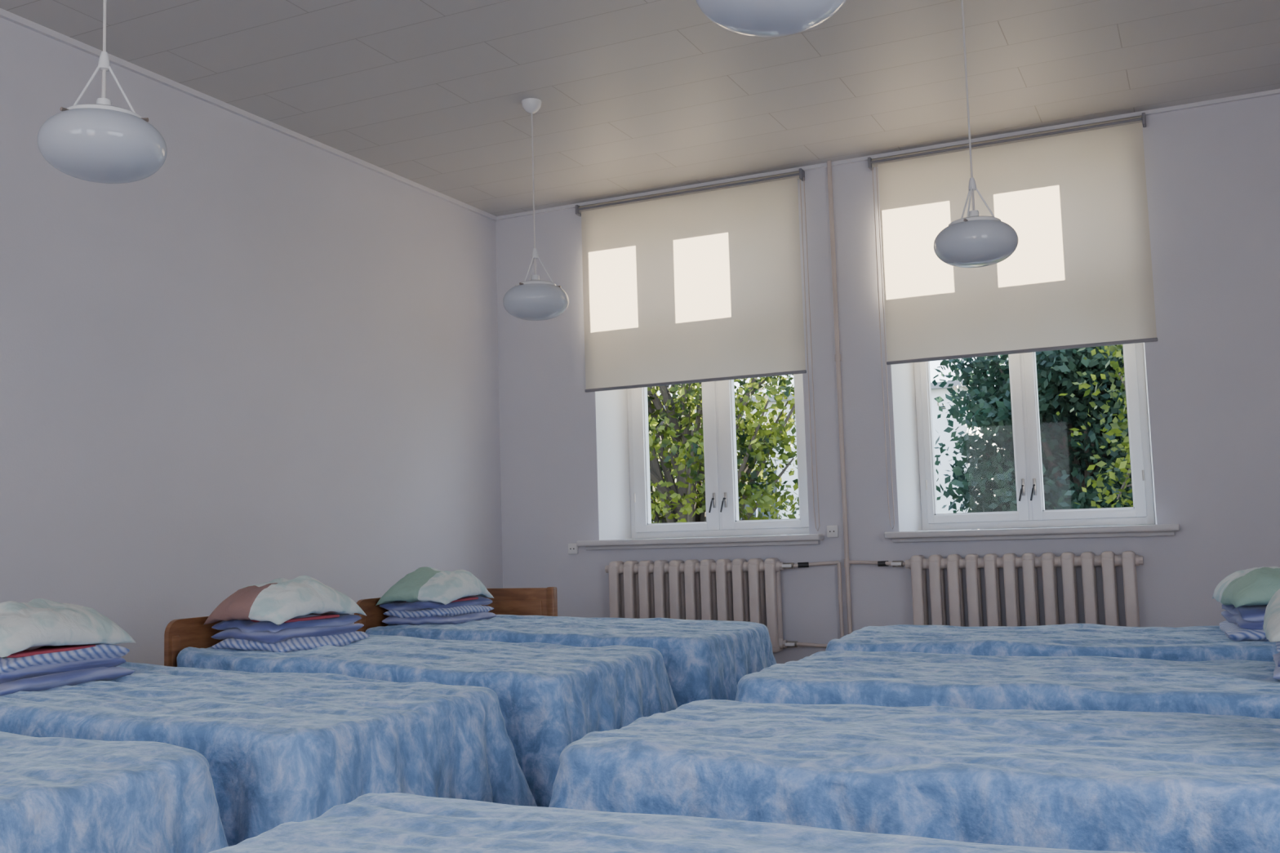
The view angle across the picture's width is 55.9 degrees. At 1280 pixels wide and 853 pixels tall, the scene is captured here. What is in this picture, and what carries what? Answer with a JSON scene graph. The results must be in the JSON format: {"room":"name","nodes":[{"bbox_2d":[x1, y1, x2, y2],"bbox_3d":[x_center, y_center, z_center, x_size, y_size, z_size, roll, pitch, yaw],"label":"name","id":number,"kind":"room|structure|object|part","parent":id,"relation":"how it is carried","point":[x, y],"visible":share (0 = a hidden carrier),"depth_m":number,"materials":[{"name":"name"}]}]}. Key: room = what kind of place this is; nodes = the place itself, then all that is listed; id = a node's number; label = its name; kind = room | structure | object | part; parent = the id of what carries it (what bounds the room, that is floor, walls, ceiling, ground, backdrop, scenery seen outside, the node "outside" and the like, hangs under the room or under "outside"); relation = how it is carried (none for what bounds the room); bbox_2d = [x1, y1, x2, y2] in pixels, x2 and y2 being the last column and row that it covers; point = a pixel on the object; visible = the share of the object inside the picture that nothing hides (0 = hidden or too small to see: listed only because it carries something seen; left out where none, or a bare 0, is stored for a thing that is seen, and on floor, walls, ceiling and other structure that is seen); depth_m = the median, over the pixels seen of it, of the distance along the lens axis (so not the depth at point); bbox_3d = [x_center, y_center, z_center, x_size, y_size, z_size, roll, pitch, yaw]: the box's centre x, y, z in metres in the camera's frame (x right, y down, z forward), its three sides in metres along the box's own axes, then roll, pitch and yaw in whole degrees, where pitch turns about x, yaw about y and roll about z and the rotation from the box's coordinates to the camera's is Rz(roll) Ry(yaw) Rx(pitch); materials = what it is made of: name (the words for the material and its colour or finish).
{"room":"dormitory","nodes":[
{"label":"dormitory","id":0,"kind":"room"},
{"bbox_2d":[0,17,502,666],"bbox_3d":[-3.203,-0.284,3.877,0.200,3.250,10.000,-4,-6,25],"label":"wall","id":1,"kind":"structure","parent":0,"point":[264,354],"depth_m":6.02,"materials":[{"name":"paint"}]},
{"bbox_2d":[0,8,497,221],"bbox_3d":[-3.083,-1.786,4.100,0.022,0.028,9.700,-4,-6,25],"label":"trim","id":2,"kind":"structure","parent":1,"relation":"attached to","point":[4,14],"depth_m":6.11,"materials":[{"name":"white paint"}]},
{"bbox_2d":[0,0,1279,216],"bbox_3d":[-0.219,-2.056,2.757,6.370,0.100,9.700,-4,-6,25],"label":"ceiling","id":3,"kind":"structure","parent":0,"point":[636,96],"depth_m":5.93,"materials":[{"name":"white paint"}]},
{"bbox_2d":[36,0,167,183],"bbox_3d":[-1.534,-1.300,3.459,0.336,1.202,0.336,-4,-6,25],"label":"pendant lamp","id":4,"kind":"object","parent":3,"relation":"hanging from","point":[104,142],"visible":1,"depth_m":3.31,"materials":[{"name":"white glass"}]},
{"bbox_3d":[-1.519,-0.782,3.413,0.336,0.162,0.336,-4,-6,25],"label":"lamp shade","id":5,"kind":"part","parent":4,"relation":"part of","materials":[{"name":"white glass"}]},
{"bbox_3d":[-1.540,-1.480,3.475,0.104,0.840,0.104,-4,-6,25],"label":"cord and rose","id":6,"kind":"part","parent":4,"relation":"part of","materials":[{"name":"white"}]},
{"bbox_2d":[502,97,568,320],"bbox_3d":[-0.545,-1.114,6.193,0.336,1.142,0.336,-4,-6,25],"label":"pendant lamp","id":7,"kind":"object","parent":3,"relation":"hanging from","point":[535,299],"visible":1,"depth_m":6.06,"materials":[{"name":"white glass"}]},
{"bbox_3d":[-0.550,-1.294,6.209,0.104,0.780,0.104,-4,-6,25],"label":"cord and rose","id":8,"kind":"part","parent":7,"relation":"part of","materials":[{"name":"white"}]},
{"bbox_3d":[-0.530,-0.626,6.149,0.336,0.162,0.336,-4,-6,25],"label":"lamp shade","id":9,"kind":"part","parent":7,"relation":"part of","materials":[{"name":"white glass"}]},
{"bbox_2d":[696,0,846,37],"bbox_3d":[0.264,-1.436,2.570,0.336,1.197,0.336,-4,-6,25],"label":"pendant lamp","id":10,"kind":"object","parent":3,"relation":"hanging from","point":[753,18],"visible":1,"depth_m":2.50,"materials":[{"name":"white glass"}]},
{"bbox_2d":[933,0,1017,267],"bbox_3d":[1.363,-1.254,4.996,0.336,1.192,0.336,-4,-6,25],"label":"pendant lamp","id":11,"kind":"object","parent":3,"relation":"hanging from","point":[974,241],"visible":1,"depth_m":4.85,"materials":[{"name":"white glass"}]},
{"bbox_3d":[1.357,-1.434,5.013,0.104,0.830,0.104,-4,-6,25],"label":"cord and rose","id":12,"kind":"part","parent":11,"relation":"part of","materials":[{"name":"white"}]},
{"bbox_3d":[1.378,-0.741,4.950,0.336,0.162,0.336,-4,-6,25],"label":"lamp shade","id":13,"kind":"part","parent":11,"relation":"part of","materials":[{"name":"white glass"}]},
{"bbox_2d":[495,93,1279,663],"bbox_3d":[1.997,-0.144,7.175,6.770,3.250,0.420,-4,-6,25],"label":"wall","id":14,"kind":"structure","parent":0,"point":[1212,172],"depth_m":7.10,"materials":[{"name":"paint"}]},
{"bbox_2d":[568,543,577,554],"bbox_3d":[-0.445,0.813,8.016,0.068,0.072,0.028,-4,-6,25],"label":"wall socket","id":15,"kind":"object","parent":14,"relation":"attached to","point":[572,548],"visible":0.88,"depth_m":8.01,"materials":[{"name":"white paint"}]},
{"bbox_2d":[595,388,631,540],"bbox_3d":[0.434,-0.373,7.925,1.440,2.190,0.399,-4,-6,25],"label":"reveal","id":16,"kind":"object","parent":14,"relation":"attached to","point":[611,406],"visible":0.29,"depth_m":8.12,"materials":[{"name":"white paint"}]},
{"bbox_2d":[626,373,808,538],"bbox_3d":[0.519,-0.361,8.022,1.330,2.178,0.090,-4,-6,25],"label":"frame","id":17,"kind":"object","parent":16,"relation":"attached to","point":[720,455],"visible":0.25,"depth_m":7.94,"materials":[{"name":"white paint"}]},
{"bbox_2d":[634,492,727,512],"bbox_3d":[0.505,0.089,7.923,1.254,0.951,0.063,-4,-6,25],"label":"handle","id":18,"kind":"object","parent":17,"relation":"attached to","point":[713,499],"visible":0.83,"depth_m":7.88,"materials":[{"name":"silver metal"}]},
{"bbox_2d":[604,557,786,653],"bbox_3d":[0.342,1.116,7.535,1.200,0.565,0.170,-4,-6,25],"label":"radiator","id":19,"kind":"object","parent":14,"relation":"attached to","point":[708,589],"visible":0.56,"depth_m":7.46,"materials":[{"name":"metal"}]},
{"bbox_2d":[575,168,819,529],"bbox_3d":[0.334,-0.430,7.715,1.605,2.239,0.069,-4,-6,25],"label":"roller blind","id":20,"kind":"object","parent":14,"relation":"attached to","point":[700,284],"visible":1,"depth_m":7.72,"materials":[{"name":"grey fabric"}]},
{"bbox_3d":[1.036,-0.455,7.364,0.037,2.184,0.011,-4,-6,25],"label":"bead chain","id":21,"kind":"part","parent":20,"relation":"part of","materials":[{"name":"paint"}]},
{"bbox_2d":[576,533,824,550],"bbox_3d":[0.416,0.741,7.736,1.649,0.062,0.425,-4,-6,25],"label":"window sill","id":22,"kind":"structure","parent":14,"relation":"attached to","point":[813,539],"depth_m":7.54,"materials":[{"name":"paint"}]},
{"bbox_2d":[826,525,838,537],"bbox_3d":[1.160,0.633,7.266,0.068,0.072,0.028,-4,-6,25],"label":"wall socket","id":23,"kind":"object","parent":14,"relation":"attached to","point":[832,531],"visible":1,"depth_m":7.25,"materials":[{"name":"white plastic"}]},
{"bbox_2d":[782,160,905,648],"bbox_3d":[1.182,-0.065,7.218,0.731,3.150,0.139,-4,-6,25],"label":"pipes","id":24,"kind":"object","parent":14,"relation":"attached to","point":[847,562],"visible":0.76,"depth_m":7.22,"materials":[{"name":"metal"}]},
{"bbox_2d":[496,88,1279,220],"bbox_3d":[1.857,-1.666,7.111,6.370,0.022,0.022,-4,-6,25],"label":"trim","id":25,"kind":"structure","parent":14,"relation":"attached to","point":[1276,91],"depth_m":7.19,"materials":[{"name":"white paint"}]},
{"bbox_2d":[867,112,1157,528],"bbox_3d":[2.120,-0.558,6.875,1.550,2.239,0.069,-4,-6,25],"label":"roller blind","id":26,"kind":"object","parent":14,"relation":"attached to","point":[1078,274],"visible":0.92,"depth_m":6.86,"materials":[{"name":"grey fabric"}]},
{"bbox_3d":[1.447,-0.484,7.171,0.037,2.184,0.011,-4,-6,25],"label":"bead chain","id":27,"kind":"part","parent":26,"relation":"part of","materials":[{"name":"paint"}]},
{"bbox_2d":[904,551,1143,626],"bbox_3d":[2.125,0.987,6.696,1.270,0.565,0.170,-4,-6,25],"label":"radiator","id":28,"kind":"object","parent":14,"relation":"attached to","point":[1108,561],"visible":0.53,"depth_m":6.64,"materials":[{"name":"metal"}]},
{"bbox_2d":[891,342,1156,531],"bbox_3d":[2.213,-0.502,7.088,1.400,2.190,0.399,-4,-6,25],"label":"reveal","id":29,"kind":"object","parent":14,"relation":"attached to","point":[908,478],"visible":0.36,"depth_m":7.27,"materials":[{"name":"white paint"}]},
{"bbox_2d":[913,342,1155,530],"bbox_3d":[2.289,-0.489,7.189,1.310,2.178,0.090,-4,-6,25],"label":"frame","id":30,"kind":"object","parent":29,"relation":"attached to","point":[1029,513],"visible":0.27,"depth_m":7.09,"materials":[{"name":"white paint"}]},
{"bbox_2d":[925,470,1145,501],"bbox_3d":[2.275,-0.038,7.091,1.234,0.951,0.063,-4,-6,25],"label":"handle","id":31,"kind":"object","parent":30,"relation":"attached to","point":[1022,492],"visible":0.85,"depth_m":7.05,"materials":[{"name":"silver metal"}]},
{"bbox_2d":[884,524,1180,542],"bbox_3d":[2.225,0.611,6.884,1.579,0.062,0.425,-4,-6,25],"label":"window sill","id":32,"kind":"structure","parent":14,"relation":"attached to","point":[1160,530],"depth_m":6.69,"materials":[{"name":"paint"}]},
{"bbox_3d":[-0.122,1.179,2.467,6.370,0.100,9.700,-4,-6,25],"label":"floor","id":33,"kind":"structure","parent":0,"visible":0},
{"bbox_2d":[0,731,228,852],"bbox_3d":[-1.633,0.829,2.288,1.630,0.655,0.954,-4,-6,25],"label":"bed","id":34,"kind":"object","parent":33,"relation":"on","point":[58,794],"visible":1,"depth_m":2.17,"materials":[{"name":"blue fabric"}]},
{"bbox_2d":[0,662,537,846],"bbox_3d":[-1.189,0.897,3.192,1.630,0.655,0.999,-4,-6,25],"label":"bed","id":35,"kind":"object","parent":33,"relation":"on","point":[278,748],"visible":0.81,"depth_m":2.86,"materials":[{"name":"blue fabric"}]},
{"bbox_2d":[0,644,134,696],"bbox_3d":[-1.719,0.677,3.387,0.366,0.137,0.481,-4,-6,23],"label":"folded blanket","id":36,"kind":"object","parent":35,"relation":"on","point":[45,668],"visible":0.89,"depth_m":3.30,"materials":[{"name":"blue fabric"}]},
{"bbox_2d":[0,598,136,658],"bbox_3d":[-1.727,0.562,3.399,0.371,0.152,0.500,-4,-5,20],"label":"pillow","id":37,"kind":"object","parent":36,"relation":"on","point":[35,624],"visible":0.93,"depth_m":3.30,"materials":[{"name":"white fabric"}]},
{"bbox_2d":[164,616,677,807],"bbox_3d":[-0.736,0.967,4.120,1.636,0.655,0.962,-4,-6,25],"label":"bed","id":38,"kind":"object","parent":33,"relation":"on","point":[551,696],"visible":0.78,"depth_m":3.79,"materials":[{"name":"blue fabric"}]},
{"bbox_3d":[-0.784,0.970,4.141,1.529,0.655,0.760,-4,-6,25],"label":"frame and headboard","id":39,"kind":"part","parent":38,"relation":"part of","materials":[{"name":"brown wood"}]},
{"bbox_2d":[210,613,369,653],"bbox_3d":[-1.259,0.732,4.337,0.369,0.135,0.472,-5,-6,29],"label":"folded blanket","id":40,"kind":"object","parent":38,"relation":"on","point":[308,632],"visible":0.87,"depth_m":4.19,"materials":[{"name":"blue fabric"}]},
{"bbox_2d":[203,575,367,626],"bbox_3d":[-1.273,0.621,4.355,0.370,0.160,0.501,-4,-6,26],"label":"pillow","id":41,"kind":"object","parent":40,"relation":"on","point":[278,601],"visible":0.99,"depth_m":4.19,"materials":[{"name":"white fabric"}]},
{"bbox_2d":[481,586,557,616],"bbox_3d":[-0.466,1.173,6.527,0.704,0.659,1.220,-4,-6,25],"label":"cot","id":42,"kind":"object","parent":33,"relation":"on","point":[515,601],"visible":0.06,"depth_m":5.93,"materials":[{"name":"brown wood"}]},
{"bbox_2d":[354,597,776,707],"bbox_3d":[-0.303,1.048,5.170,1.720,0.655,0.945,-4,-6,25],"label":"bed","id":43,"kind":"object","parent":33,"relation":"on","point":[704,660],"visible":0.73,"depth_m":4.86,"materials":[{"name":"blue fabric"}]},
{"bbox_3d":[-0.350,1.052,5.193,1.609,0.655,0.760,-4,-6,25],"label":"frame and headboard","id":44,"kind":"part","parent":43,"relation":"part of","materials":[{"name":"brown wood"}]},
{"bbox_2d":[379,595,496,625],"bbox_3d":[-0.900,0.828,5.427,0.374,0.136,0.467,-4,-6,22],"label":"folded blanket","id":45,"kind":"object","parent":43,"relation":"on","point":[463,610],"visible":0.88,"depth_m":5.26,"materials":[{"name":"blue fabric"}]},
{"bbox_2d":[375,566,493,605],"bbox_3d":[-0.920,0.713,5.446,0.374,0.160,0.509,-4,-5,19],"label":"pillow","id":46,"kind":"object","parent":45,"relation":"on","point":[427,584],"visible":1,"depth_m":5.28,"materials":[{"name":"white fabric"}]},
{"bbox_2d":[208,792,1145,852],"bbox_3d":[0.149,0.685,1.270,1.786,0.655,0.916,-4,-6,25],"label":"bed","id":47,"kind":"object","parent":33,"relation":"on","point":[393,822],"visible":1,"depth_m":1.63,"materials":[{"name":"blue fabric"}]},
{"bbox_2d":[548,699,1279,852],"bbox_3d":[0.732,0.756,2.254,1.823,0.655,0.911,-4,-6,25],"label":"bed","id":48,"kind":"object","parent":33,"relation":"on","point":[1147,782],"visible":0.95,"depth_m":2.09,"materials":[{"name":"blue fabric"}]},
{"bbox_2d":[734,650,1279,719],"bbox_3d":[1.132,0.833,3.247,1.777,0.655,0.884,-4,-6,25],"label":"bed","id":49,"kind":"object","parent":33,"relation":"on","point":[1235,687],"visible":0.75,"depth_m":3.11,"materials":[{"name":"blue fabric"}]},
{"bbox_2d":[1272,641,1279,680],"bbox_3d":[1.762,0.558,2.961,0.393,0.140,0.467,-5,-6,30],"label":"folded blanket","id":50,"kind":"object","parent":49,"relation":"on","point":[1277,656],"visible":0.97,"depth_m":2.90,"materials":[{"name":"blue fabric"}]},
{"bbox_2d":[1262,589,1279,642],"bbox_3d":[1.743,0.446,2.978,0.371,0.145,0.501,-4,-6,27],"label":"pillow","id":51,"kind":"object","parent":50,"relation":"on","point":[1271,626],"visible":1,"depth_m":2.93,"materials":[{"name":"white fabric"}]},
{"bbox_2d":[825,623,1279,662],"bbox_3d":[1.543,0.915,4.297,1.776,0.655,0.900,-4,-6,25],"label":"bed","id":52,"kind":"object","parent":33,"relation":"on","point":[1193,643],"visible":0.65,"depth_m":4.11,"materials":[{"name":"blue fabric"}]},
{"bbox_2d":[1219,604,1269,641],"bbox_3d":[2.134,0.646,4.020,0.370,0.133,0.479,-4,-5,19],"label":"folded blanket","id":53,"kind":"object","parent":52,"relation":"on","point":[1242,623],"visible":0.62,"depth_m":3.88,"materials":[{"name":"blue fabric"}]},
{"bbox_2d":[1212,566,1279,607],"bbox_3d":[2.133,0.536,4.028,0.374,0.140,0.506,-3,-5,17],"label":"pillow","id":54,"kind":"object","parent":53,"relation":"on","point":[1254,586],"visible":0.88,"depth_m":3.89,"materials":[{"name":"green fabric"}]},
{"label":"outside","id":55,"kind":"structure","parent":0,"visible":0},
{"bbox_3d":[21.039,7.254,43.610,120.000,0.100,82.400,-4,-6,25],"label":"ground","id":56,"kind":"structure","parent":55,"visible":0},
{"bbox_2d":[648,378,759,513],"bbox_3d":[-0.603,1.274,21.741,5.865,9.208,4.341,-6,-6,38],"label":"tree","id":57,"kind":"object","parent":56,"relation":"on","point":[677,386],"visible":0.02,"depth_m":21.26,"materials":[{"name":"green plant"}]},
{"bbox_2d":[631,374,799,539],"bbox_3d":[0.497,1.137,16.326,5.292,8.450,4.448,-4,-6,28],"label":"tree","id":58,"kind":"object","parent":56,"relation":"on","point":[683,500],"visible":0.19,"depth_m":15.56,"materials":[{"name":"green plant"}]},
{"bbox_2d":[734,374,794,396],"bbox_3d":[4.417,2.134,40.935,11.248,10.628,7.519,-5,-6,32],"label":"tree","id":59,"kind":"object","parent":56,"relation":"on","point":[789,375],"visible":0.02,"depth_m":41.16,"materials":[{"name":"green plant"}]},
{"bbox_2d":[653,379,1002,534],"bbox_3d":[4.209,3.007,28.851,9.000,6.720,8.300,-4,-6,25],"label":"apartment building","id":60,"kind":"structure","parent":56,"relation":"on","point":[940,424],"depth_m":23.82,"materials":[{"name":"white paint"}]},
{"bbox_2d":[948,355,1052,380],"bbox_3d":[12.595,1.535,36.960,9.115,10.622,8.040,-4,-6,25],"label":"tree","id":61,"kind":"object","parent":56,"relation":"on","point":[949,373],"visible":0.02,"depth_m":38.12,"materials":[{"name":"green plant"}]},
{"bbox_2d":[932,344,1156,529],"bbox_3d":[6.437,1.012,17.553,4.692,8.567,4.590,-4,-6,22],"label":"tree","id":62,"kind":"object","parent":56,"relation":"on","point":[1065,464],"visible":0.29,"depth_m":16.95,"materials":[{"name":"green plant"}]},
{"bbox_2d":[1056,344,1152,524],"bbox_3d":[6.095,0.473,13.398,2.948,8.915,3.709,-4,-6,25],"label":"tree","id":63,"kind":"object","parent":56,"relation":"on","point":[1120,464],"visible":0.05,"depth_m":13.98,"materials":[{"name":"green plant"}]}
]}

